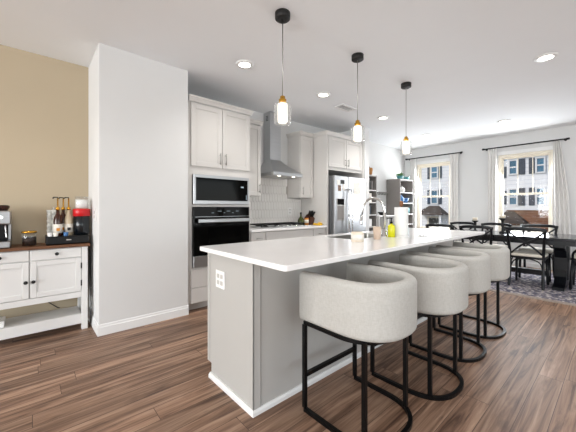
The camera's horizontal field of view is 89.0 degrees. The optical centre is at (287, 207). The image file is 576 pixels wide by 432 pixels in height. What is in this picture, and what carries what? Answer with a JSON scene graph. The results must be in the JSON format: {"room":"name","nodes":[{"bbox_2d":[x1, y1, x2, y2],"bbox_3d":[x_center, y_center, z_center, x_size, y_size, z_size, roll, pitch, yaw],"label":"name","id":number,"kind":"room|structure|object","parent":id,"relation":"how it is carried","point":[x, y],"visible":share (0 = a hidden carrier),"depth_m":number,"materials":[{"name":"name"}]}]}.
{"room":"kitchen","nodes":[
{"label":"kitchen","id":0,"kind":"room"},
{"bbox_2d":[88,43,187,324],"bbox_3d":[-1.659,-0.175,3.260,0.855,2.740,0.650,0,0,-41],"label":"wall pillar","id":1,"kind":"structure","parent":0,"point":[138,105],"depth_m":2.98,"materials":[{"name":"white paint"}]},
{"bbox_2d":[89,246,91,325],"bbox_3d":[-2.016,0.792,2.984,0.018,0.798,0.125,0,0,-41],"label":"cable","id":2,"kind":"object","parent":1,"relation":"attached to","point":[89,246],"visible":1,"depth_m":2.96,"materials":[{"name":"plastic"}]},
{"bbox_2d":[88,305,188,336],"bbox_3d":[-1.659,1.143,3.248,0.871,0.105,0.664,0,0,-41],"label":"baseboard","id":3,"kind":"structure","parent":1,"relation":"attached to","point":[133,322],"depth_m":2.96,"materials":[{"name":"white paint"}]},
{"bbox_2d":[0,44,404,317],"bbox_3d":[-2.376,-0.175,3.163,14.600,2.740,0.150,0,0,-41],"label":"wall","id":4,"kind":"structure","parent":0,"point":[44,99],"depth_m":2.98,"materials":[{"name":"paint"}]},
{"bbox_2d":[250,118,263,196],"bbox_3d":[-0.606,-0.731,4.369,0.382,1.112,0.362,0,0,-41],"label":"upper cabinet","id":5,"kind":"object","parent":4,"relation":"attached to","point":[255,129],"visible":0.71,"depth_m":4.30,"materials":[{"name":"white paint"}]},
{"bbox_2d":[250,178,300,225],"bbox_3d":[-0.333,-0.126,4.844,1.508,0.818,0.016,0,0,-41],"label":"backsplash","id":6,"kind":"structure","parent":4,"relation":"attached to","point":[272,206],"depth_m":4.92,"materials":[{"name":"grey tile"}]},
{"bbox_2d":[261,111,302,179],"bbox_3d":[-0.150,-1.015,4.682,0.590,1.058,0.498,0,0,-41],"label":"range hood","id":7,"kind":"object","parent":4,"relation":"attached to","point":[272,167],"visible":0.91,"depth_m":4.69,"materials":[{"name":"silver metal"}]},
{"bbox_2d":[286,130,312,197],"bbox_3d":[0.229,-0.731,5.104,0.391,1.112,0.358,0,0,-41],"label":"upper cabinet","id":8,"kind":"object","parent":4,"relation":"attached to","point":[300,147],"visible":0.98,"depth_m":5.00,"materials":[{"name":"white paint"}]},
{"bbox_2d":[0,0,575,149],"bbox_3d":[0.598,-1.620,-0.227,14.900,0.150,9.170,0,0,-41],"label":"ceiling","id":9,"kind":"structure","parent":0,"point":[469,65],"depth_m":2.91,"materials":[{"name":"paint"}]},
{"bbox_2d":[236,59,253,68],"bbox_3d":[-0.464,-1.539,3.145,0.194,0.012,0.194,0,0,-41],"label":"recessed light","id":10,"kind":"object","parent":9,"relation":"in","point":[246,64],"visible":1,"depth_m":3.13,"materials":[{"name":"white paint"}]},
{"bbox_2d":[275,8,289,123],"bbox_3d":[-0.043,-1.103,2.324,0.138,0.885,0.138,0,0,-41],"label":"pendant lamp","id":11,"kind":"object","parent":9,"relation":"hanging from","point":[282,15],"visible":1,"depth_m":2.30,"materials":[{"name":"white glass"}]},
{"bbox_2d":[278,103,286,123],"bbox_3d":[-0.043,-0.752,2.324,0.076,0.153,0.076,0,0,-41],"label":"diffuser","id":12,"kind":"object","parent":11,"relation":"attached to","point":[282,107],"depth_m":2.29,"materials":[{"name":"white glass"}]},
{"bbox_2d":[316,92,329,97],"bbox_3d":[0.480,-1.539,3.986,0.194,0.012,0.194,0,0,-41],"label":"recessed light","id":13,"kind":"object","parent":9,"relation":"in","point":[320,94],"visible":1,"depth_m":3.97,"materials":[{"name":"white paint"}]},
{"bbox_2d":[334,104,355,111],"bbox_3d":[0.883,-1.539,4.513,0.340,0.012,0.180,0,0,-41],"label":"ceiling vent","id":14,"kind":"object","parent":9,"relation":"in","point":[346,108],"visible":1,"depth_m":4.50,"materials":[{"name":"white metal"}]},
{"bbox_2d":[352,52,363,141],"bbox_3d":[0.704,-1.103,2.966,0.138,0.885,0.138,0,0,-41],"label":"pendant lamp","id":15,"kind":"object","parent":9,"relation":"hanging from","point":[357,57],"visible":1,"depth_m":2.94,"materials":[{"name":"white glass"}]},
{"bbox_2d":[354,126,360,141],"bbox_3d":[0.704,-0.752,2.966,0.076,0.153,0.076,0,0,-41],"label":"diffuser","id":16,"kind":"object","parent":15,"relation":"attached to","point":[357,129],"depth_m":2.93,"materials":[{"name":"white glass"}]},
{"bbox_2d":[377,116,388,119],"bbox_3d":[1.624,-1.539,5.003,0.194,0.012,0.194,0,0,-41],"label":"recessed light","id":17,"kind":"object","parent":9,"relation":"in","point":[379,117],"visible":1,"depth_m":4.97,"materials":[{"name":"white paint"}]},
{"bbox_2d":[401,82,410,153],"bbox_3d":[1.468,-1.103,3.642,0.138,0.885,0.138,0,0,-41],"label":"pendant lamp","id":18,"kind":"object","parent":9,"relation":"hanging from","point":[405,85],"visible":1,"depth_m":3.61,"materials":[{"name":"white glass"}]},
{"bbox_2d":[403,141,408,153],"bbox_3d":[1.468,-0.752,3.642,0.076,0.153,0.076,0,0,-41],"label":"diffuser","id":19,"kind":"object","parent":18,"relation":"attached to","point":[406,143],"depth_m":3.61,"materials":[{"name":"white glass"}]},
{"bbox_2d":[497,119,509,122],"bbox_3d":[3.830,-1.539,5.202,0.194,0.012,0.194,0,0,-41],"label":"recessed light","id":20,"kind":"object","parent":9,"relation":"in","point":[505,120],"visible":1,"depth_m":5.19,"materials":[{"name":"white paint"}]},
{"bbox_2d":[533,52,558,62],"bbox_3d":[2.637,-1.539,2.999,0.194,0.012,0.194,0,0,-41],"label":"recessed light","id":21,"kind":"object","parent":9,"relation":"in","point":[544,57],"visible":1,"depth_m":2.98,"materials":[{"name":"white paint"}]},
{"bbox_2d":[0,265,575,431],"bbox_3d":[0.598,1.245,-0.227,14.900,0.100,9.170,0,0,-41],"label":"floor","id":22,"kind":"structure","parent":0,"point":[153,377],"depth_m":1.97,"materials":[{"name":"brown wood"}]},
{"bbox_2d":[0,242,89,339],"bbox_3d":[-2.427,0.772,2.752,0.906,0.845,0.385,0,0,-41],"label":"sideboard","id":23,"kind":"object","parent":22,"relation":"on","point":[39,273],"visible":1,"depth_m":2.71,"materials":[{"name":"white paint"}]},
{"bbox_2d":[0,316,5,327],"bbox_3d":[-2.605,1.017,2.564,0.185,0.054,0.170,0,0,-41],"label":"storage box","id":24,"kind":"object","parent":23,"relation":"on","point":[2,319],"visible":1,"depth_m":2.58,"materials":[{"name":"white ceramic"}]},
{"bbox_2d":[0,205,11,247],"bbox_3d":[-2.606,0.162,2.542,0.295,0.377,0.382,0,0,-41],"label":"espresso machine","id":25,"kind":"object","parent":23,"relation":"on","point":[5,215],"visible":1,"depth_m":2.57,"materials":[{"name":"silver metal"}]},
{"bbox_2d":[21,231,36,245],"bbox_3d":[-2.403,0.281,2.721,0.112,0.137,0.112,0,0,-41],"label":"coffee canister","id":26,"kind":"object","parent":23,"relation":"on","point":[26,241],"visible":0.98,"depth_m":2.68,"materials":[{"name":"clear glass"}]},
{"bbox_2d":[0,306,81,339],"bbox_3d":[-2.432,1.087,2.757,0.770,0.095,0.331,0,0,-41],"label":"shelf","id":27,"kind":"object","parent":23,"relation":"attached to","point":[23,325],"depth_m":2.75,"materials":[{"name":"white paint"}]},
{"bbox_2d":[0,242,89,251],"bbox_3d":[-2.431,0.364,2.756,0.906,0.028,0.375,0,0,-41],"label":"countertop","id":28,"kind":"structure","parent":23,"relation":"on","point":[14,247],"depth_m":2.71,"materials":[{"name":"brown wood"}]},
{"bbox_2d":[45,234,88,244],"bbox_3d":[-2.209,0.310,2.931,0.335,0.080,0.279,0,0,-41],"label":"organizer","id":29,"kind":"object","parent":23,"relation":"on","point":[54,240],"visible":0.97,"depth_m":2.82,"materials":[{"name":"black plastic"}]},
{"bbox_2d":[47,207,55,235],"bbox_3d":[-2.329,0.133,2.905,0.099,0.275,0.099,0,0,-22],"label":"pod carousel","id":30,"kind":"object","parent":29,"relation":"on","point":[50,213],"visible":0.57,"depth_m":2.87,"materials":[{"name":"silver metal"}]},
{"bbox_2d":[53,197,61,235],"bbox_3d":[-2.230,0.081,2.832,0.078,0.378,0.071,0,0,-41],"label":"syrup bottle","id":31,"kind":"object","parent":29,"relation":"on","point":[57,221],"visible":0.93,"depth_m":2.82,"materials":[{"name":"brown glass"}]},
{"bbox_2d":[59,197,65,234],"bbox_3d":[-2.253,0.081,2.931,0.078,0.378,0.071,0,0,-41],"label":"syrup bottle","id":32,"kind":"object","parent":29,"relation":"on","point":[63,214],"visible":0.54,"depth_m":2.92,"materials":[{"name":"brown glass"}]},
{"bbox_2d":[64,197,72,234],"bbox_3d":[-2.185,0.081,2.912,0.078,0.378,0.071,0,0,-41],"label":"syrup bottle","id":33,"kind":"object","parent":29,"relation":"on","point":[68,222],"visible":0.91,"depth_m":2.90,"materials":[{"name":"beige glass"}]},
{"bbox_2d":[73,209,89,234],"bbox_3d":[-2.102,0.139,2.985,0.150,0.263,0.150,0,0,-41],"label":"canister","id":34,"kind":"object","parent":29,"relation":"on","point":[81,217],"visible":1,"depth_m":2.93,"materials":[{"name":"plastic"}]},
{"bbox_2d":[75,200,87,207],"bbox_3d":[-2.102,-0.056,2.985,0.116,0.124,0.116,0,0,-41],"label":"clear jar","id":35,"kind":"object","parent":34,"relation":"on","point":[78,203],"visible":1,"depth_m":2.95,"materials":[{"name":"clear glass"}]},
{"bbox_2d":[188,94,253,309],"bbox_3d":[-0.988,-0.046,3.837,0.885,2.482,0.658,0,0,-41],"label":"tall cabinet","id":36,"kind":"object","parent":22,"relation":"on","point":[218,139],"visible":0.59,"depth_m":3.51,"materials":[{"name":"white paint"}]},
{"bbox_2d":[192,174,248,204],"bbox_3d":[-0.987,-0.218,3.814,0.754,0.346,0.604,0,0,-41],"label":"microwave","id":37,"kind":"object","parent":36,"relation":"in","point":[206,189],"visible":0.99,"depth_m":3.56,"materials":[{"name":"silver metal"}]},
{"bbox_2d":[192,207,249,267],"bbox_3d":[-0.969,0.338,3.795,0.756,0.699,0.657,0,0,-41],"label":"wall oven","id":38,"kind":"object","parent":36,"relation":"in","point":[210,225],"visible":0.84,"depth_m":3.52,"materials":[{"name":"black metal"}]},
{"bbox_2d":[250,228,325,241],"bbox_3d":[-0.122,0.759,4.603,1.503,0.872,0.648,0,0,-41],"label":"base cabinet","id":39,"kind":"object","parent":22,"relation":"on","point":[282,234],"visible":0.15,"depth_m":4.29,"materials":[{"name":"white paint"}]},
{"bbox_2d":[250,225,326,231],"bbox_3d":[-0.125,0.306,4.606,1.506,0.032,0.646,0,0,-41],"label":"countertop","id":40,"kind":"structure","parent":39,"relation":"on","point":[311,226],"depth_m":4.27,"materials":[{"name":"white stone"}]},
{"bbox_2d":[250,222,310,228],"bbox_3d":[-0.138,0.265,4.588,0.905,0.050,0.500,0,0,-41],"label":"gas cooktop","id":41,"kind":"object","parent":40,"relation":"in","point":[279,224],"visible":0.98,"depth_m":4.47,"materials":[{"name":"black metal"}]},
{"bbox_2d":[298,212,303,224],"bbox_3d":[0.219,0.180,4.981,0.110,0.220,0.110,0,0,-41],"label":"oil bottle","id":42,"kind":"object","parent":40,"relation":"on","point":[300,219],"visible":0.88,"depth_m":4.95,"materials":[{"name":"green glass"}]},
{"bbox_2d":[304,217,308,224],"bbox_3d":[0.317,0.220,5.014,0.074,0.140,0.074,0,0,-41],"label":"spice jar","id":43,"kind":"object","parent":40,"relation":"on","point":[306,219],"visible":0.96,"depth_m":4.98,"materials":[{"name":"orange glass"}]},
{"bbox_2d":[305,210,314,224],"bbox_3d":[0.374,0.165,5.090,0.098,0.250,0.200,0,0,-41],"label":"knife block","id":44,"kind":"object","parent":40,"relation":"on","point":[311,213],"visible":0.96,"depth_m":5.04,"materials":[{"name":"brown wood"}]},
{"bbox_2d":[208,240,452,417],"bbox_3d":[0.740,0.753,2.903,3.058,0.883,0.634,0,0,-41],"label":"kitchen island","id":45,"kind":"object","parent":22,"relation":"on","point":[255,323],"visible":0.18,"depth_m":1.85,"materials":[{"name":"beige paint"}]},
{"bbox_2d":[216,269,224,289],"bbox_3d":[-0.459,0.483,1.979,0.008,0.118,0.118,0,0,-41],"label":"wall outlet","id":46,"kind":"object","parent":45,"relation":"attached to","point":[220,275],"visible":1,"depth_m":1.97,"materials":[{"name":"white plastic"}]},
{"bbox_2d":[200,228,484,271],"bbox_3d":[0.849,0.296,2.820,3.145,0.030,0.970,0,0,-41],"label":"island countertop","id":47,"kind":"structure","parent":45,"relation":"on","point":[288,254],"depth_m":2.05,"materials":[{"name":"white stone"}]},
{"bbox_2d":[351,231,363,241],"bbox_3d":[0.587,0.241,2.470,0.109,0.080,0.109,0,0,-41],"label":"candle jar","id":48,"kind":"object","parent":47,"relation":"on","point":[356,236],"visible":1,"depth_m":2.42,"materials":[{"name":"beige ceramic"}]},
{"bbox_2d":[332,233,387,238],"bbox_3d":[0.739,0.381,2.979,0.714,0.188,0.349,0,0,-41],"label":"sink","id":49,"kind":"object","parent":47,"relation":"in","point":[366,235],"visible":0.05,"depth_m":3.14,"materials":[{"name":"silver metal"}]},
{"bbox_2d":[359,197,387,236],"bbox_3d":[0.863,0.084,2.925,0.317,0.394,0.131,0,0,25],"label":"gooseneck faucet","id":50,"kind":"object","parent":47,"relation":"on","point":[384,231],"visible":0.98,"depth_m":2.86,"materials":[{"name":"silver metal"}]},
{"bbox_2d":[373,226,380,239],"bbox_3d":[0.803,0.225,2.640,0.074,0.112,0.074,0,0,-41],"label":"cup","id":51,"kind":"object","parent":47,"relation":"on","point":[376,230],"visible":0.99,"depth_m":2.61,"materials":[{"name":"beige ceramic"}]},
{"bbox_2d":[387,218,394,236],"bbox_3d":[1.000,0.188,2.833,0.068,0.187,0.069,0,0,-20],"label":"dish soap bottle","id":52,"kind":"object","parent":47,"relation":"on","point":[391,228],"visible":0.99,"depth_m":2.81,"materials":[{"name":"yellow plastic"}]},
{"bbox_2d":[394,201,408,236],"bbox_3d":[1.109,0.105,2.868,0.132,0.351,0.132,0,0,-41],"label":"paper towel holder","id":53,"kind":"object","parent":47,"relation":"on","point":[400,213],"visible":0.97,"depth_m":2.82,"materials":[{"name":"white paper"}]},
{"bbox_2d":[301,130,364,234],"bbox_3d":[0.834,-0.046,5.433,1.100,2.482,0.662,0,0,-41],"label":"tall cabinet","id":54,"kind":"object","parent":22,"relation":"on","point":[332,155],"visible":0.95,"depth_m":5.07,"materials":[{"name":"white paint"}]},
{"bbox_2d":[328,175,365,234],"bbox_3d":[0.915,0.323,5.402,0.900,1.745,0.745,0,0,-41],"label":"refrigerator","id":55,"kind":"object","parent":22,"relation":"on","point":[344,207],"visible":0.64,"depth_m":5.05,"materials":[{"name":"silver metal"}]},
{"bbox_2d":[354,182,359,194],"bbox_3d":[1.244,-0.355,5.285,0.200,0.220,0.004,0,0,-41],"label":"note","id":56,"kind":"object","parent":55,"relation":"attached to","point":[356,184],"visible":1,"depth_m":5.29,"materials":[{"name":"white paper"}]},
{"bbox_2d":[299,262,416,431],"bbox_3d":[0.445,0.786,1.707,0.520,0.817,0.550,0,0,-41],"label":"bar stool","id":57,"kind":"object","parent":22,"relation":"on","point":[374,305],"visible":1,"depth_m":1.53,"materials":[{"name":"beige fabric"}]},
{"bbox_2d":[369,175,376,230],"bbox_3d":[1.559,0.245,6.256,0.655,1.900,0.354,0,0,-41],"label":"bookcase","id":58,"kind":"object","parent":22,"relation":"on","point":[373,215],"visible":0.13,"depth_m":6.36,"materials":[{"name":"grey laminate"}]},
{"bbox_2d":[377,215,393,229],"bbox_3d":[2.221,0.682,6.870,0.820,1.025,0.320,0,0,-41],"label":"cubby shelf","id":59,"kind":"object","parent":22,"relation":"on","point":[379,217],"visible":0.16,"depth_m":6.79,"materials":[{"name":"white paint"}]},
{"bbox_2d":[387,179,412,227],"bbox_3d":[2.814,0.245,7.357,0.665,1.900,0.354,0,0,-41],"label":"bookcase","id":60,"kind":"object","parent":22,"relation":"on","point":[393,185],"visible":0.38,"depth_m":7.23,"materials":[{"name":"grey laminate"}]},
{"bbox_2d":[396,172,403,178],"bbox_3d":[2.773,-0.791,7.242,0.257,0.173,0.259,0,0,-41],"label":"potted succulent","id":61,"kind":"object","parent":60,"relation":"on","point":[399,175],"visible":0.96,"depth_m":7.20,"materials":[{"name":"green plant"}]},
{"bbox_2d":[368,254,467,400],"bbox_3d":[0.951,0.786,2.078,0.520,0.817,0.550,0,0,-41],"label":"bar stool","id":62,"kind":"object","parent":22,"relation":"on","point":[442,284],"visible":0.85,"depth_m":1.84,"materials":[{"name":"beige fabric"}]},
{"bbox_2d":[406,246,490,362],"bbox_3d":[1.409,0.786,2.526,0.520,0.817,0.550,0,0,-41],"label":"bar stool","id":63,"kind":"object","parent":22,"relation":"on","point":[478,264],"visible":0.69,"depth_m":2.31,"materials":[{"name":"beige fabric"}]},
{"bbox_2d":[436,242,509,338],"bbox_3d":[1.871,0.786,2.932,0.520,0.817,0.550,0,0,-41],"label":"bar stool","id":64,"kind":"object","parent":22,"relation":"on","point":[500,255],"visible":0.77,"depth_m":2.70,"materials":[{"name":"beige fabric"}]},
{"bbox_2d":[488,272,575,305],"bbox_3d":[3.868,1.190,4.856,2.280,0.008,3.300,0,0,-41],"label":"area rug","id":65,"kind":"object","parent":22,"relation":"on","point":[528,285],"visible":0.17,"depth_m":4.21,"materials":[{"name":"fabric"}]},
{"bbox_2d":[425,224,454,241],"bbox_3d":[2.896,0.735,5.427,0.514,0.902,0.502,0,0,-41],"label":"dining chair","id":66,"kind":"object","parent":65,"relation":"on","point":[426,225],"visible":0.13,"depth_m":5.22,"materials":[{"name":"black paint"}]},
{"bbox_2d":[450,222,476,242],"bbox_3d":[3.458,0.735,5.920,0.514,0.902,0.502,0,0,-41],"label":"dining chair","id":67,"kind":"object","parent":65,"relation":"on","point":[451,223],"visible":0.16,"depth_m":6.03,"materials":[{"name":"black paint"}]},
{"bbox_2d":[459,225,493,244],"bbox_3d":[3.272,0.735,4.999,0.514,0.902,0.502,0,0,-41],"label":"dining chair","id":68,"kind":"object","parent":65,"relation":"on","point":[461,226],"visible":0.38,"depth_m":4.80,"materials":[{"name":"black paint"}]},
{"bbox_2d":[481,223,511,247],"bbox_3d":[3.834,0.735,5.492,0.514,0.902,0.502,0,0,-41],"label":"dining chair","id":69,"kind":"object","parent":65,"relation":"on","point":[482,224],"visible":0.24,"depth_m":5.60,"materials":[{"name":"black paint"}]},
{"bbox_2d":[430,228,575,291],"bbox_3d":[3.596,0.808,5.150,1.000,0.756,2.400,0,0,-41],"label":"dining table","id":70,"kind":"object","parent":65,"relation":"on","point":[561,243],"visible":0.4,"depth_m":4.40,"materials":[{"name":"black paint"}]},
{"bbox_2d":[499,218,505,232],"bbox_3d":[3.692,0.302,5.041,0.110,0.255,0.110,0,0,-41],"label":"candle holder","id":71,"kind":"object","parent":70,"relation":"on","point":[501,219],"visible":0.96,"depth_m":5.02,"materials":[{"name":"black metal"}]},
{"bbox_2d":[505,227,548,290],"bbox_3d":[3.701,0.735,4.510,0.514,0.902,0.502,0,0,-41],"label":"dining chair","id":72,"kind":"object","parent":65,"relation":"on","point":[517,254],"visible":0.95,"depth_m":4.40,"materials":[{"name":"black paint"}]},
{"bbox_2d":[511,250,548,257],"bbox_3d":[3.726,0.708,4.532,0.414,0.044,0.424,0,0,-41],"label":"seat cushion","id":73,"kind":"object","parent":72,"relation":"on","point":[517,253],"depth_m":4.43,"materials":[{"name":"beige fabric"}]},
{"bbox_2d":[518,224,558,281],"bbox_3d":[4.256,0.735,5.011,0.514,0.902,0.502,0,0,-41],"label":"dining chair","id":74,"kind":"object","parent":65,"relation":"on","point":[549,251],"visible":0.38,"depth_m":4.99,"materials":[{"name":"black paint"}]},
{"bbox_2d":[519,247,552,252],"bbox_3d":[4.231,0.708,4.989,0.414,0.044,0.424,0,0,-41],"label":"seat cushion","id":75,"kind":"object","parent":74,"relation":"on","point":[548,250],"depth_m":4.92,"materials":[{"name":"white fabric"}]},
{"bbox_2d":[569,250,575,289],"bbox_3d":[4.417,0.735,4.215,0.542,0.902,0.514,0,0,-41],"label":"dining chair","id":76,"kind":"object","parent":65,"relation":"on","point":[573,256],"visible":1,"depth_m":4.25,"materials":[{"name":"black paint"}]},
{"bbox_2d":[338,127,368,230],"bbox_3d":[1.301,-0.175,5.857,0.150,2.740,0.650,0,0,-41],"label":"wall","id":77,"kind":"structure","parent":0,"point":[364,130],"depth_m":5.62,"materials":[{"name":"white paint"}]},
{"bbox_2d":[405,125,575,263],"bbox_3d":[6.142,-0.175,4.637,0.150,2.740,8.870,0,0,-41],"label":"wall","id":78,"kind":"structure","parent":0,"point":[473,162],"depth_m":6.55,"materials":[{"name":"white paint"}]},
{"bbox_2d":[416,158,449,227],"bbox_3d":[3.633,-0.287,7.344,0.049,1.835,0.990,0,0,-41],"label":"trim","id":79,"kind":"structure","parent":78,"relation":"attached to","point":[445,159],"depth_m":7.55,"materials":[{"name":"white paint"}]},
{"bbox_2d":[417,161,449,228],"bbox_3d":[3.705,-0.280,7.407,0.080,1.710,0.850,0,0,-41],"label":"window","id":80,"kind":"structure","parent":78,"relation":"in","point":[419,167],"depth_m":7.60,"materials":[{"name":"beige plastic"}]},
{"bbox_2d":[405,151,462,159],"bbox_3d":[3.614,-1.290,7.314,0.119,0.044,1.370,0,0,-41],"label":"curtain rod","id":81,"kind":"object","parent":78,"relation":"attached to","point":[461,152],"visible":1,"depth_m":7.20,"materials":[{"name":"black metal"}]},
{"bbox_2d":[410,159,415,227],"bbox_3d":[3.280,-0.070,7.693,0.076,2.480,0.167,0,0,-41],"label":"curtain","id":82,"kind":"object","parent":81,"relation":"hanging from","point":[412,161],"visible":0.55,"depth_m":7.67,"materials":[{"name":"fabric"}]},
{"bbox_2d":[450,153,457,240],"bbox_3d":[3.937,-0.070,6.945,0.076,2.480,0.191,0,0,-41],"label":"curtain","id":83,"kind":"object","parent":81,"relation":"hanging from","point":[453,157],"visible":0.7,"depth_m":6.94,"materials":[{"name":"fabric"}]},
{"bbox_2d":[496,146,552,230],"bbox_3d":[4.824,-0.287,5.987,0.049,1.835,1.040,0,0,-41],"label":"trim","id":84,"kind":"structure","parent":78,"relation":"attached to","point":[546,147],"depth_m":6.11,"materials":[{"name":"white paint"}]},
{"bbox_2d":[498,150,552,233],"bbox_3d":[4.895,-0.280,6.050,0.080,1.710,0.900,0,0,-41],"label":"window","id":85,"kind":"structure","parent":78,"relation":"in","point":[501,158],"depth_m":6.07,"materials":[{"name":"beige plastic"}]},
{"bbox_2d":[482,137,569,150],"bbox_3d":[4.784,-1.290,5.979,0.119,0.044,1.410,0,0,-41],"label":"curtain rod","id":86,"kind":"object","parent":78,"relation":"attached to","point":[568,138],"visible":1,"depth_m":5.85,"materials":[{"name":"black metal"}]},
{"bbox_2d":[488,147,496,243],"bbox_3d":[4.441,-0.070,6.370,0.076,2.480,0.170,0,0,-41],"label":"curtain","id":87,"kind":"object","parent":86,"relation":"hanging from","point":[492,153],"visible":0.74,"depth_m":6.36,"materials":[{"name":"fabric"}]},
{"bbox_2d":[552,139,570,266],"bbox_3d":[5.172,-0.070,5.537,0.076,2.480,0.267,0,0,-41],"label":"curtain","id":88,"kind":"object","parent":86,"relation":"hanging from","point":[560,194],"visible":0.68,"depth_m":5.55,"materials":[{"name":"fabric"}]},
{"bbox_2d":[512,260,552,269],"bbox_3d":[6.080,1.143,4.582,0.016,0.105,8.870,0,0,-41],"label":"baseboard","id":89,"kind":"structure","parent":78,"relation":"attached to","point":[528,264],"depth_m":5.90,"materials":[{"name":"white paint"}]},
{"label":"outside","id":90,"kind":"structure","parent":0,"visible":0},
{"bbox_3d":[22.187,2.520,26.114,52.200,0.150,70.000,0,0,-41],"label":"ground","id":91,"kind":"structure","parent":90,"visible":0},
{"bbox_2d":[421,155,548,231],"bbox_3d":[14.719,-1.780,17.568,7.300,8.450,19.400,0,0,-41],"label":"townhouse","id":92,"kind":"structure","parent":91,"relation":"on","point":[519,210],"depth_m":15.97,"materials":[{"name":"white"}]},
{"bbox_2d":[427,190,429,203],"bbox_3d":[9.404,-0.730,19.570,0.050,0.950,0.180,0,0,-41],"label":"shutter","id":93,"kind":"object","parent":92,"relation":"hanging from","point":[428,191],"depth_m":19.56,"materials":[{"name":"stone"}]},
{"bbox_2d":[427,167,429,178],"bbox_3d":[9.404,-2.345,19.570,0.050,0.820,0.180,0,0,-41],"label":"shutter","id":94,"kind":"object","parent":92,"relation":"hanging from","point":[428,169],"depth_m":19.56,"materials":[{"name":"stone"}]},
{"bbox_2d":[439,189,441,203],"bbox_3d":[9.879,-0.730,19.029,0.050,0.950,0.180,0,0,-41],"label":"shutter","id":95,"kind":"object","parent":92,"relation":"hanging from","point":[440,198],"depth_m":18.99,"materials":[{"name":"stone"}]},
{"bbox_2d":[504,191,506,203],"bbox_3d":[12.663,-0.605,17.068,0.050,0.800,0.220,0,0,-41],"label":"shutter","id":96,"kind":"object","parent":92,"relation":"hanging from","point":[505,196],"depth_m":17.04,"materials":[{"name":"stone"}]},
{"bbox_2d":[504,167,506,177],"bbox_3d":[12.663,-2.080,17.068,0.050,0.650,0.220,0,0,-41],"label":"shutter","id":97,"kind":"object","parent":92,"relation":"hanging from","point":[505,168],"depth_m":17.04,"materials":[{"name":"stone"}]},
{"bbox_2d":[518,188,524,205],"bbox_3d":[12.652,-0.610,15.868,0.050,0.950,0.270,0,0,-41],"label":"shutter","id":98,"kind":"object","parent":92,"relation":"hanging from","point":[521,198],"depth_m":15.85,"materials":[{"name":"stone"}]},
{"bbox_2d":[518,158,524,173],"bbox_3d":[12.652,-2.245,15.868,0.050,0.840,0.270,0,0,-41],"label":"shutter","id":99,"kind":"object","parent":92,"relation":"hanging from","point":[521,161],"depth_m":15.85,"materials":[{"name":"stone"}]},
{"bbox_2d":[529,187,534,204],"bbox_3d":[12.932,-0.610,15.548,0.050,0.950,0.240,0,0,-41],"label":"shutter","id":100,"kind":"object","parent":92,"relation":"hanging from","point":[531,197],"depth_m":15.54,"materials":[{"name":"stone"}]},
{"bbox_2d":[529,158,534,173],"bbox_3d":[12.932,-2.245,15.548,0.050,0.840,0.240,0,0,-41],"label":"shutter","id":101,"kind":"object","parent":92,"relation":"hanging from","point":[530,159],"depth_m":15.54,"materials":[{"name":"stone"}]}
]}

